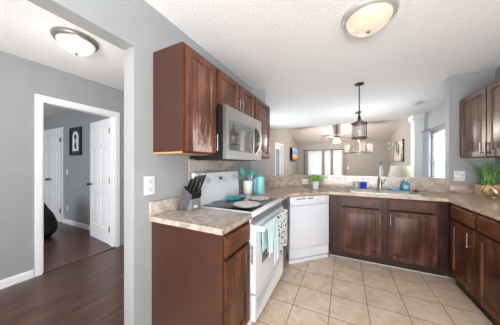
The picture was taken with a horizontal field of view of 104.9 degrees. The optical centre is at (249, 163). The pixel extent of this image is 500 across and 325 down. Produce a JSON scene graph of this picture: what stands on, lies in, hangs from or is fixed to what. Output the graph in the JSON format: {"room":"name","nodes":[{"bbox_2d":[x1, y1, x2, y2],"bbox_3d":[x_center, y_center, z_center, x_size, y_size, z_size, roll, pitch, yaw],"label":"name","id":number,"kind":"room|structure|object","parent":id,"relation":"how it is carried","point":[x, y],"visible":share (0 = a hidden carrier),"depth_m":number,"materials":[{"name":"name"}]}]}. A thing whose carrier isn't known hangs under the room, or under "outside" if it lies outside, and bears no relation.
{"room":"kitchen","nodes":[
{"label":"kitchen","id":0,"kind":"room"},
{"bbox_2d":[44,104,73,117],"bbox_3d":[-5.630,-1.165,2.500,5.690,0.080,4.700,0,0,26],"label":"ceiling","id":1,"kind":"structure","parent":0,"point":[49,110],"depth_m":4.04,"materials":[{"name":"white paint"}]},
{"bbox_2d":[0,51,123,279],"bbox_3d":[-2.609,0.060,2.068,0.110,2.470,6.600,0,0,26],"label":"wall","id":2,"kind":"structure","parent":0,"point":[20,78],"depth_m":2.13,"materials":[{"name":"grey paint"}]},
{"bbox_2d":[0,269,33,289],"bbox_3d":[-3.244,1.250,0.639,0.016,0.090,3.475,0,0,26],"label":"baseboard","id":3,"kind":"structure","parent":2,"relation":"attached to","point":[21,277],"depth_m":2.08,"materials":[{"name":"white paint"}]},
{"bbox_2d":[34,94,119,276],"bbox_3d":[-2.315,0.244,2.643,0.128,2.102,0.925,0,0,26],"label":"trim","id":4,"kind":"structure","parent":2,"relation":"attached to","point":[39,100],"depth_m":2.30,"materials":[{"name":"white paint"}]},
{"bbox_2d":[43,246,115,273],"bbox_3d":[-2.319,1.289,2.645,0.140,0.012,0.801,0,0,26],"label":"trim","id":5,"kind":"structure","parent":2,"relation":"attached to","point":[87,255],"depth_m":2.58,"materials":[{"name":"brown wood"}]},
{"bbox_2d":[87,118,109,244],"bbox_3d":[-2.557,0.277,3.240,0.794,2.020,0.103,0,0,32],"label":"door","id":6,"kind":"structure","parent":2,"relation":"in","point":[99,183],"depth_m":3.23,"materials":[{"name":"white paint"}]},
{"bbox_2d":[44,110,109,224],"bbox_3d":[-4.614,0.085,4.558,5.690,2.420,0.110,0,0,26],"label":"wall","id":7,"kind":"structure","parent":0,"point":[76,190],"depth_m":4.00,"materials":[{"name":"grey paint"}]},
{"bbox_2d":[44,130,61,221],"bbox_3d":[-4.668,0.272,4.466,1.076,2.030,0.103,0,0,26],"label":"door","id":8,"kind":"structure","parent":7,"relation":"in","point":[52,140],"depth_m":4.41,"materials":[{"name":"white paint"}]},
{"bbox_2d":[44,127,63,222],"bbox_3d":[-4.654,0.240,4.506,1.195,2.110,0.018,0,0,26],"label":"trim","id":9,"kind":"structure","parent":7,"relation":"attached to","point":[60,128],"depth_m":4.24,"materials":[{"name":"white paint"}]},
{"bbox_2d":[69,126,81,155],"bbox_3d":[-3.627,-0.470,3.993,0.470,0.580,0.030,0,0,26],"label":"picture frame","id":10,"kind":"object","parent":7,"relation":"attached to","point":[75,133],"visible":1,"depth_m":3.98,"materials":[{"name":"black wood"}]},
{"bbox_2d":[72,131,78,150],"bbox_3d":[-3.627,-0.472,3.994,0.250,0.405,0.004,0,0,26],"label":"print","id":11,"kind":"object","parent":10,"relation":"attached to","point":[75,134],"depth_m":3.98,"materials":[{"name":"white paper"}]},
{"bbox_2d":[63,219,89,229],"bbox_3d":[-3.109,1.250,3.745,2.250,0.090,0.016,0,0,26],"label":"baseboard","id":12,"kind":"structure","parent":7,"relation":"attached to","point":[70,222],"depth_m":3.97,"materials":[{"name":"white paint"}]},
{"bbox_2d":[27,0,133,49],"bbox_3d":[-1.599,-0.990,-0.200,0.113,0.370,3.425,0,0,26],"label":"wall header","id":13,"kind":"structure","parent":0,"point":[112,21],"depth_m":1.15,"materials":[{"name":"grey paint"}]},
{"bbox_2d":[124,0,264,324],"bbox_3d":[-0.307,0.060,2.226,0.282,2.470,2.070,0,0,26],"label":"wall","id":14,"kind":"structure","parent":0,"point":[153,32],"depth_m":1.38,"materials":[{"name":"grey paint"}]},
{"bbox_2d":[144,176,154,194],"bbox_3d":[-0.736,0.158,1.412,0.008,0.135,0.088,0,0,26],"label":"outlet","id":15,"kind":"object","parent":14,"relation":"attached to","point":[149,181],"visible":1,"depth_m":1.41,"materials":[{"name":"white plastic"}]},
{"bbox_2d":[149,196,180,215],"bbox_3d":[-0.643,0.330,1.580,0.022,0.102,0.397,0,0,26],"label":"backsplash","id":16,"kind":"structure","parent":14,"relation":"attached to","point":[169,204],"depth_m":1.49,"materials":[{"name":"beige stone"}]},
{"bbox_2d":[153,41,217,155],"bbox_3d":[-0.486,-0.455,1.525,0.353,0.760,0.367,0,0,26],"label":"upper cabinet","id":17,"kind":"object","parent":14,"relation":"attached to","point":[184,81],"visible":1,"depth_m":1.39,"materials":[{"name":"brown wood"}]},
{"bbox_2d":[189,160,232,178],"bbox_3d":[-0.391,0.170,2.106,0.011,0.419,0.764,0,0,26],"label":"panel","id":18,"kind":"object","parent":14,"relation":"attached to","point":[195,166],"visible":0.14,"depth_m":2.01,"materials":[{"name":"beige stone"}]},
{"bbox_2d":[216,67,253,117],"bbox_3d":[-0.235,-0.667,2.032,0.353,0.335,0.760,0,0,26],"label":"upper cabinet","id":19,"kind":"object","parent":14,"relation":"attached to","point":[229,92],"visible":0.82,"depth_m":1.86,"materials":[{"name":"brown wood"}]},
{"bbox_2d":[189,105,261,160],"bbox_3d":[-0.177,-0.265,2.003,0.480,0.458,0.752,0,0,26],"label":"microwave","id":20,"kind":"object","parent":19,"relation":"attached to","point":[239,134],"visible":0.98,"depth_m":1.75,"materials":[{"name":"silver plastic"}]},
{"bbox_2d":[254,96,269,158],"bbox_3d":[0.052,-0.455,2.615,0.353,0.760,0.537,0,0,26],"label":"upper cabinet","id":21,"kind":"object","parent":14,"relation":"attached to","point":[261,110],"visible":0.4,"depth_m":2.60,"materials":[{"name":"brown wood"}]},
{"bbox_2d":[0,222,492,324],"bbox_3d":[-1.368,1.317,5.136,11.000,0.056,14.000,0,0,26],"label":"floor","id":22,"kind":"structure","parent":0,"point":[330,290],"depth_m":1.90,"materials":[{"name":"beige tile"}]},
{"bbox_2d":[44,203,57,238],"bbox_3d":[-3.725,0.917,3.283,0.640,0.756,0.640,0,0,26],"label":"beanbag","id":23,"kind":"object","parent":22,"relation":"on","point":[50,221],"visible":0.15,"depth_m":3.33,"materials":[{"name":"black fabric"}]},
{"bbox_2d":[152,220,252,324],"bbox_3d":[-0.345,0.854,1.441,0.680,0.870,0.366,0,0,26],"label":"base cabinet","id":24,"kind":"object","parent":22,"relation":"on","point":[199,277],"visible":0.95,"depth_m":1.28,"materials":[{"name":"brown wood"}]},
{"bbox_2d":[149,196,251,234],"bbox_3d":[-0.363,0.348,1.441,0.647,0.138,0.399,0,0,26],"label":"countertop","id":25,"kind":"structure","parent":24,"relation":"on","point":[164,211],"depth_m":1.38,"materials":[{"name":"beige stone"}]},
{"bbox_2d":[178,174,205,210],"bbox_3d":[-0.478,0.232,1.602,0.224,0.297,0.111,0,0,26],"label":"knife block","id":26,"kind":"object","parent":25,"relation":"on","point":[190,200],"visible":1,"depth_m":1.56,"materials":[{"name":"black plastic"}]},
{"bbox_2d":[192,170,287,324],"bbox_3d":[-0.051,0.684,1.939,0.702,1.209,0.756,0,0,26],"label":"range","id":27,"kind":"object","parent":22,"relation":"on","point":[265,275],"depth_m":1.75,"materials":[{"name":"white metal"}]},
{"bbox_2d":[225,195,246,199],"bbox_3d":[-0.149,0.356,2.051,0.243,0.039,0.132,0,0,-25],"label":"spoon rest","id":28,"kind":"object","parent":27,"relation":"on","point":[240,196],"visible":1,"depth_m":2.05,"materials":[{"name":"teal ceramic"}]},
{"bbox_2d":[201,195,282,216],"bbox_3d":[-0.083,0.396,1.954,0.632,0.026,0.756,0,0,26],"label":"cooktop","id":29,"kind":"object","parent":27,"relation":"in","point":[221,203],"depth_m":1.79,"materials":[{"name":"black glass"}]},
{"bbox_2d":[262,221,272,257],"bbox_3d":[0.152,0.613,1.578,0.066,0.256,0.105,0,0,26],"label":"dish towel","id":30,"kind":"object","parent":27,"relation":"hanging from","point":[269,231],"visible":0.97,"depth_m":1.57,"materials":[{"name":"teal fabric"}]},
{"bbox_2d":[267,217,278,264],"bbox_3d":[0.213,0.671,1.696,0.070,0.372,0.150,0,0,26],"label":"dish towel","id":31,"kind":"object","parent":27,"relation":"hanging from","point":[274,220],"visible":0.79,"depth_m":1.68,"materials":[{"name":"teal fabric"}]},
{"bbox_2d":[273,210,287,254],"bbox_3d":[0.315,0.660,1.905,0.069,0.350,0.305,0,0,26],"label":"dish towel","id":32,"kind":"object","parent":27,"relation":"hanging from","point":[282,217],"visible":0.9,"depth_m":1.89,"materials":[{"name":"white fabric"}]},
{"bbox_2d":[282,198,286,263],"bbox_3d":[0.170,0.854,2.445,0.540,0.870,0.325,0,0,26],"label":"cabinet filler","id":33,"kind":"object","parent":22,"relation":"on","point":[284,202],"visible":0.09,"depth_m":2.34,"materials":[{"name":"brown wood"}]},
{"bbox_2d":[287,194,328,263],"bbox_3d":[0.734,0.858,2.765,0.632,0.862,0.444,0,0,-19],"label":"dishwasher","id":34,"kind":"object","parent":22,"relation":"on","point":[308,216],"visible":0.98,"depth_m":2.56,"materials":[{"name":"white paint"}]},
{"bbox_2d":[330,194,449,276],"bbox_3d":[1.774,0.854,2.629,1.225,0.870,0.645,0,0,26],"label":"base cabinet","id":35,"kind":"object","parent":22,"relation":"on","point":[409,234],"visible":0.98,"depth_m":2.34,"materials":[{"name":"brown wood"}]},
{"bbox_2d":[238,177,499,220],"bbox_3d":[1.295,0.322,2.191,2.954,0.190,1.876,0,0,26],"label":"countertop","id":36,"kind":"structure","parent":35,"relation":"on","point":[464,196],"depth_m":2.57,"materials":[{"name":"beige stone"}]},
{"bbox_2d":[243,180,252,193],"bbox_3d":[-0.026,0.297,2.478,0.120,0.165,0.120,0,0,26],"label":"utensil crock","id":37,"kind":"object","parent":36,"relation":"on","point":[247,185],"visible":0.97,"depth_m":2.43,"materials":[{"name":"white ceramic"}]},
{"bbox_2d":[240,168,244,180],"bbox_3d":[-0.082,0.202,2.472,0.099,0.309,0.010,0,0,0],"label":"utensil","id":38,"kind":"object","parent":37,"relation":"in","point":[242,170],"visible":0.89,"depth_m":2.47,"materials":[{"name":"teal plastic"}]},
{"bbox_2d":[252,177,255,192],"bbox_3d":[0.081,0.275,2.592,0.103,0.210,0.103,0,0,26],"label":"canister","id":39,"kind":"object","parent":36,"relation":"on","point":[253,179],"visible":0.52,"depth_m":2.55,"materials":[{"name":"teal ceramic"}]},
{"bbox_2d":[256,174,264,193],"bbox_3d":[0.135,0.258,2.498,0.113,0.245,0.113,0,0,26],"label":"canister","id":40,"kind":"object","parent":36,"relation":"on","point":[260,180],"visible":1,"depth_m":2.45,"materials":[{"name":"teal ceramic"}]},
{"bbox_2d":[307,175,324,188],"bbox_3d":[1.013,0.272,2.961,0.253,0.217,0.250,0,0,8],"label":"potted plant","id":41,"kind":"object","parent":36,"relation":"on","point":[315,184],"visible":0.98,"depth_m":2.91,"materials":[{"name":"green plant"}]},
{"bbox_2d":[353,182,358,188],"bbox_3d":[1.643,0.330,2.970,0.084,0.100,0.084,0,0,26],"label":"votive","id":42,"kind":"object","parent":36,"relation":"on","point":[355,184],"visible":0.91,"depth_m":2.94,"materials":[{"name":"glass"}]},
{"bbox_2d":[360,182,366,188],"bbox_3d":[1.730,0.328,2.927,0.084,0.105,0.084,0,0,26],"label":"votive","id":43,"kind":"object","parent":36,"relation":"on","point":[363,185],"visible":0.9,"depth_m":2.89,"materials":[{"name":"blue glass"}]},
{"bbox_2d":[378,160,386,189],"bbox_3d":[1.888,0.164,2.774,0.191,0.432,0.118,0,0,-38],"label":"faucet","id":44,"kind":"object","parent":36,"relation":"on","point":[381,170],"visible":1,"depth_m":2.81,"materials":[{"name":"silver metal"}]},
{"bbox_2d":[350,188,421,195],"bbox_3d":[1.790,0.462,2.621,0.750,0.175,0.395,0,0,26],"label":"sink","id":45,"kind":"object","parent":36,"relation":"in","point":[351,189],"visible":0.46,"depth_m":2.68,"materials":[{"name":"white ceramic"}]},
{"bbox_2d":[401,179,409,190],"bbox_3d":[2.191,0.297,2.709,0.098,0.166,0.066,0,0,26],"label":"soap bottle","id":46,"kind":"object","parent":36,"relation":"on","point":[405,186],"visible":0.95,"depth_m":2.69,"materials":[{"name":"blue plastic"}]},
{"bbox_2d":[464,160,499,196],"bbox_3d":[2.782,0.164,2.262,0.345,0.433,0.374,0,0,21],"label":"potted grass","id":47,"kind":"object","parent":36,"relation":"on","point":[489,175],"depth_m":2.26,"materials":[{"name":"green plant"}]},
{"bbox_2d":[475,184,499,196],"bbox_3d":[2.850,0.315,2.284,0.170,0.130,0.170,0,0,21],"label":"planter","id":48,"kind":"object","parent":36,"relation":"on","point":[478,187],"depth_m":2.26,"materials":[{"name":"gold metal"}]},
{"bbox_2d":[480,183,499,198],"bbox_3d":[2.686,0.296,2.109,0.205,0.168,0.156,0,0,1],"label":"knot","id":49,"kind":"object","parent":36,"relation":"on","point":[487,186],"visible":1,"depth_m":2.10,"materials":[{"name":"gold metal"}]},
{"bbox_2d":[330,254,452,278],"bbox_3d":[1.708,1.286,2.443,1.280,0.006,0.006,0,0,26],"label":"trim","id":50,"kind":"structure","parent":35,"relation":"attached to","point":[330,254],"depth_m":2.38,"materials":[{"name":"white paint"}]},
{"bbox_2d":[388,166,413,176],"bbox_3d":[3.150,0.665,4.021,0.470,1.260,0.470,0,0,26],"label":"floor lamp","id":51,"kind":"object","parent":22,"relation":"on","point":[406,171],"visible":0.42,"depth_m":3.87,"materials":[{"name":"beige fabric"}]},
{"bbox_2d":[450,203,482,312],"bbox_3d":[2.333,0.854,1.756,0.660,0.870,0.455,0,0,26],"label":"base cabinet","id":52,"kind":"object","parent":22,"relation":"on","point":[463,223],"visible":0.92,"depth_m":1.84,"materials":[{"name":"brown wood"}]},
{"bbox_2d":[477,213,499,324],"bbox_3d":[2.134,0.854,1.316,0.628,0.870,0.500,0,0,26],"label":"base cabinet","id":53,"kind":"object","parent":22,"relation":"on","point":[488,228],"visible":0.97,"depth_m":1.53,"materials":[{"name":"brown wood"}]},
{"bbox_2d":[0,0,499,129],"bbox_3d":[0.173,-1.225,1.944,5.210,0.100,8.840,0,0,26],"label":"ceiling","id":54,"kind":"structure","parent":0,"point":[308,68],"depth_m":1.96,"materials":[{"name":"white paint"}]},
{"bbox_2d":[50,26,98,56],"bbox_3d":[-1.637,-1.099,1.812,0.340,0.152,0.340,0,0,26],"label":"ceiling light","id":55,"kind":"object","parent":54,"relation":"attached to","point":[75,42],"visible":1,"depth_m":1.73,"materials":[{"name":"white glass"}]},
{"bbox_2d":[344,111,373,153],"bbox_3d":[2.429,-0.705,4.300,0.596,0.940,0.634,0,0,26],"label":"chandelier","id":56,"kind":"object","parent":54,"relation":"hanging from","point":[362,147],"visible":0.97,"depth_m":4.31,"materials":[{"name":"white glass"}]},
{"bbox_2d":[351,82,367,139],"bbox_3d":[1.604,-0.772,2.821,0.208,0.805,0.208,0,0,26],"label":"pendant lantern","id":57,"kind":"object","parent":54,"relation":"hanging from","point":[359,84],"visible":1,"depth_m":2.81,"materials":[{"name":"brown metal"}]},
{"bbox_2d":[341,0,398,36],"bbox_3d":[0.930,-1.099,1.509,0.384,0.152,0.384,0,0,26],"label":"ceiling light","id":58,"kind":"object","parent":54,"relation":"attached to","point":[364,18],"visible":1,"depth_m":1.43,"materials":[{"name":"white glass"}]},
{"bbox_2d":[413,99,427,104],"bbox_3d":[3.237,-1.171,3.666,0.150,0.008,0.300,0,0,26],"label":"ceiling vent","id":59,"kind":"object","parent":54,"relation":"in","point":[420,102],"visible":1,"depth_m":3.65,"materials":[{"name":"white plastic"}]},
{"bbox_2d":[265,128,296,174],"bbox_3d":[1.070,-0.255,7.613,0.120,3.100,6.600,0,0,26],"label":"wall","id":60,"kind":"structure","parent":0,"point":[282,136],"depth_m":8.21,"materials":[{"name":"grey paint"}]},
{"bbox_2d":[276,145,280,174],"bbox_3d":[1.078,0.273,7.698,0.040,2.020,0.870,0,0,26],"label":"door","id":61,"kind":"structure","parent":60,"relation":"in","point":[278,148],"depth_m":7.87,"materials":[{"name":"white paint"}]},
{"bbox_2d":[275,142,282,174],"bbox_3d":[1.118,0.239,7.678,0.128,2.112,1.024,0,0,26],"label":"trim","id":62,"kind":"structure","parent":60,"relation":"attached to","point":[277,144],"depth_m":8.06,"materials":[{"name":"white paint"}]},
{"bbox_2d":[291,148,296,160],"bbox_3d":[2.166,-0.475,9.525,0.152,0.600,1.040,0,0,26],"label":"television","id":63,"kind":"object","parent":60,"relation":"attached to","point":[293,150],"visible":1,"depth_m":9.36,"materials":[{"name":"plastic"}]},
{"bbox_2d":[297,140,387,175],"bbox_3d":[4.458,0.085,9.687,4.360,2.420,0.120,0,0,26],"label":"wall","id":64,"kind":"structure","parent":0,"point":[358,164],"depth_m":9.26,"materials":[{"name":"grey paint"}]},
{"bbox_3d":[3.837,-0.725,9.864,2.094,0.044,0.112,0,0,26],"label":"curtain rod","id":65,"kind":"object","parent":64,"relation":"attached to","visible":0},
{"bbox_2d":[305,151,307,174],"bbox_3d":[3.002,0.249,10.242,0.176,1.992,0.070,0,0,26],"label":"curtain","id":66,"kind":"object","parent":65,"relation":"hanging from","point":[306,152],"visible":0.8,"depth_m":10.24,"materials":[{"name":"brown fabric"}]},
{"bbox_2d":[308,150,321,174],"bbox_3d":[3.380,0.249,10.054,0.710,1.992,0.064,0,0,26],"label":"curtain","id":67,"kind":"object","parent":65,"relation":"hanging from","point":[314,157],"visible":0.71,"depth_m":10.05,"materials":[{"name":"white fabric"}]},
{"bbox_2d":[322,150,324,174],"bbox_3d":[3.756,0.249,9.870,0.145,1.992,0.070,0,0,26],"label":"curtain","id":68,"kind":"object","parent":65,"relation":"hanging from","point":[323,151],"visible":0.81,"depth_m":9.85,"materials":[{"name":"brown fabric"}]},
{"bbox_2d":[325,150,330,174],"bbox_3d":[3.943,0.249,9.777,0.293,1.992,0.064,0,0,26],"label":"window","id":69,"kind":"structure","parent":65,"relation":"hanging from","point":[327,152],"depth_m":9.76,"materials":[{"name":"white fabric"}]},
{"bbox_2d":[331,150,332,174],"bbox_3d":[4.123,0.249,9.689,0.135,1.992,0.070,0,0,26],"label":"curtain","id":70,"kind":"object","parent":65,"relation":"hanging from","point":[331,150],"visible":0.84,"depth_m":9.67,"materials":[{"name":"brown fabric"}]},
{"bbox_2d":[333,149,341,174],"bbox_3d":[4.366,0.249,9.568,0.426,1.992,0.068,0,0,28],"label":"curtain","id":71,"kind":"object","parent":65,"relation":"hanging from","point":[337,154],"visible":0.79,"depth_m":9.57,"materials":[{"name":"white fabric"}]},
{"bbox_2d":[342,150,345,174],"bbox_3d":[4.624,0.249,9.441,0.185,1.992,0.070,0,0,26],"label":"curtain","id":72,"kind":"object","parent":65,"relation":"hanging from","point":[343,151],"visible":0.59,"depth_m":9.46,"materials":[{"name":"brown fabric"}]},
{"bbox_2d":[288,119,398,143],"bbox_3d":[3.489,-1.465,7.723,4.320,0.800,4.460,0,0,26],"label":"vault","id":73,"kind":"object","parent":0,"point":[376,130],"visible":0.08,"depth_m":8.58,"materials":[{"name":"paint"}]},
{"bbox_2d":[320,124,351,142],"bbox_3d":[3.431,-1.310,7.614,1.261,0.910,1.209,0,0,26],"label":"ceiling fan","id":74,"kind":"object","parent":73,"relation":"hanging from","point":[336,137],"visible":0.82,"depth_m":7.50,"materials":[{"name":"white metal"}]},
{"bbox_2d":[297,177,437,240],"bbox_3d":[1.491,0.760,3.083,2.554,1.070,0.591,0,0,11],"label":"wall","id":75,"kind":"structure","parent":0,"point":[297,177],"depth_m":3.22,"materials":[{"name":"grey paint"}]},
{"bbox_2d":[238,177,449,192],"bbox_3d":[1.204,0.304,2.906,2.884,0.154,0.823,0,0,-2],"label":"backsplash","id":76,"kind":"structure","parent":75,"relation":"attached to","point":[419,185],"depth_m":2.94,"materials":[{"name":"beige stone"}]},
{"bbox_2d":[265,174,449,180],"bbox_3d":[1.500,0.206,3.089,2.555,0.034,0.663,0,0,11],"label":"bar ledge","id":77,"kind":"object","parent":75,"relation":"on","point":[307,175],"visible":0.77,"depth_m":2.98,"materials":[{"name":"beige stone"}]},
{"bbox_2d":[357,180,369,187],"bbox_3d":[1.760,0.310,2.978,0.165,0.115,0.008,0,0,26],"label":"outlet","id":78,"kind":"object","parent":75,"relation":"attached to","point":[359,181],"visible":0.67,"depth_m":2.96,"materials":[{"name":"white plastic"}]},
{"bbox_2d":[388,118,410,173],"bbox_3d":[5.303,-0.255,6.610,0.120,3.100,4.650,0,0,26],"label":"wall","id":79,"kind":"structure","parent":0,"point":[402,130],"depth_m":6.58,"materials":[{"name":"grey paint"}]},
{"bbox_2d":[392,139,403,161],"bbox_3d":[5.438,-0.460,7.074,0.050,0.760,1.560,0,0,26],"label":"wall art","id":80,"kind":"object","parent":79,"relation":"attached to","point":[397,147],"visible":1,"depth_m":6.87,"materials":[{"name":"fabric"}]},
{"bbox_2d":[408,114,424,176],"bbox_3d":[4.097,0.060,4.669,0.325,2.470,0.370,0,0,26],"label":"column","id":81,"kind":"structure","parent":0,"point":[416,121],"depth_m":4.57,"materials":[{"name":"white paint"}]},
{"bbox_2d":[424,66,499,183],"bbox_3d":[2.293,0.060,0.736,0.120,2.470,8.550,0,0,26],"label":"wall","id":82,"kind":"structure","parent":0,"point":[435,116],"depth_m":3.90,"materials":[{"name":"grey paint"}]},
{"bbox_2d":[435,147,438,176],"bbox_3d":[3.667,0.025,3.554,0.150,1.360,1.300,0,0,26],"label":"window","id":83,"kind":"structure","parent":82,"relation":"in","point":[438,147],"depth_m":4.05,"materials":[{"name":"white glass"}]},
{"bbox_2d":[431,129,444,177],"bbox_3d":[3.640,0.013,3.567,0.050,1.325,1.180,0,0,26],"label":"window blind","id":84,"kind":"object","parent":82,"relation":"attached to","point":[439,137],"visible":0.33,"depth_m":3.82,"materials":[{"name":"white paint"}]},
{"bbox_2d":[460,79,499,157],"bbox_3d":[2.631,-0.455,1.969,0.361,0.760,1.070,0,0,26],"label":"upper cabinet","id":85,"kind":"object","parent":82,"relation":"attached to","point":[479,111],"visible":1,"depth_m":2.12,"materials":[{"name":"brown wood"}]},
{"bbox_3d":[3.585,-0.725,3.620,0.115,0.050,1.665,0,0,26],"label":"curtain rod","id":86,"kind":"object","parent":82,"relation":"attached to","visible":0},
{"bbox_2d":[423,128,430,176],"bbox_3d":[3.807,0.249,4.138,0.064,1.992,0.330,0,0,26],"label":"curtain","id":87,"kind":"object","parent":86,"relation":"hanging from","point":[427,134],"visible":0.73,"depth_m":4.07,"materials":[{"name":"white fabric"}]},
{"bbox_2d":[445,69,494,218],"bbox_3d":[2.875,0.060,2.526,0.420,2.470,0.120,0,0,26],"label":"wall","id":88,"kind":"structure","parent":0,"point":[459,87],"depth_m":2.53,"materials":[{"name":"grey paint"}]},
{"bbox_2d":[454,171,464,180],"bbox_3d":[2.745,0.158,2.519,0.105,0.130,0.008,0,0,26],"label":"outlet","id":89,"kind":"object","parent":88,"relation":"attached to","point":[458,175],"visible":1,"depth_m":2.52,"materials":[{"name":"white plastic"}]},
{"bbox_2d":[450,185,474,193],"bbox_3d":[2.833,0.330,2.466,0.394,0.102,0.022,0,0,26],"label":"backsplash","id":90,"kind":"structure","parent":88,"relation":"attached to","point":[453,188],"depth_m":2.49,"materials":[{"name":"beige stone"}]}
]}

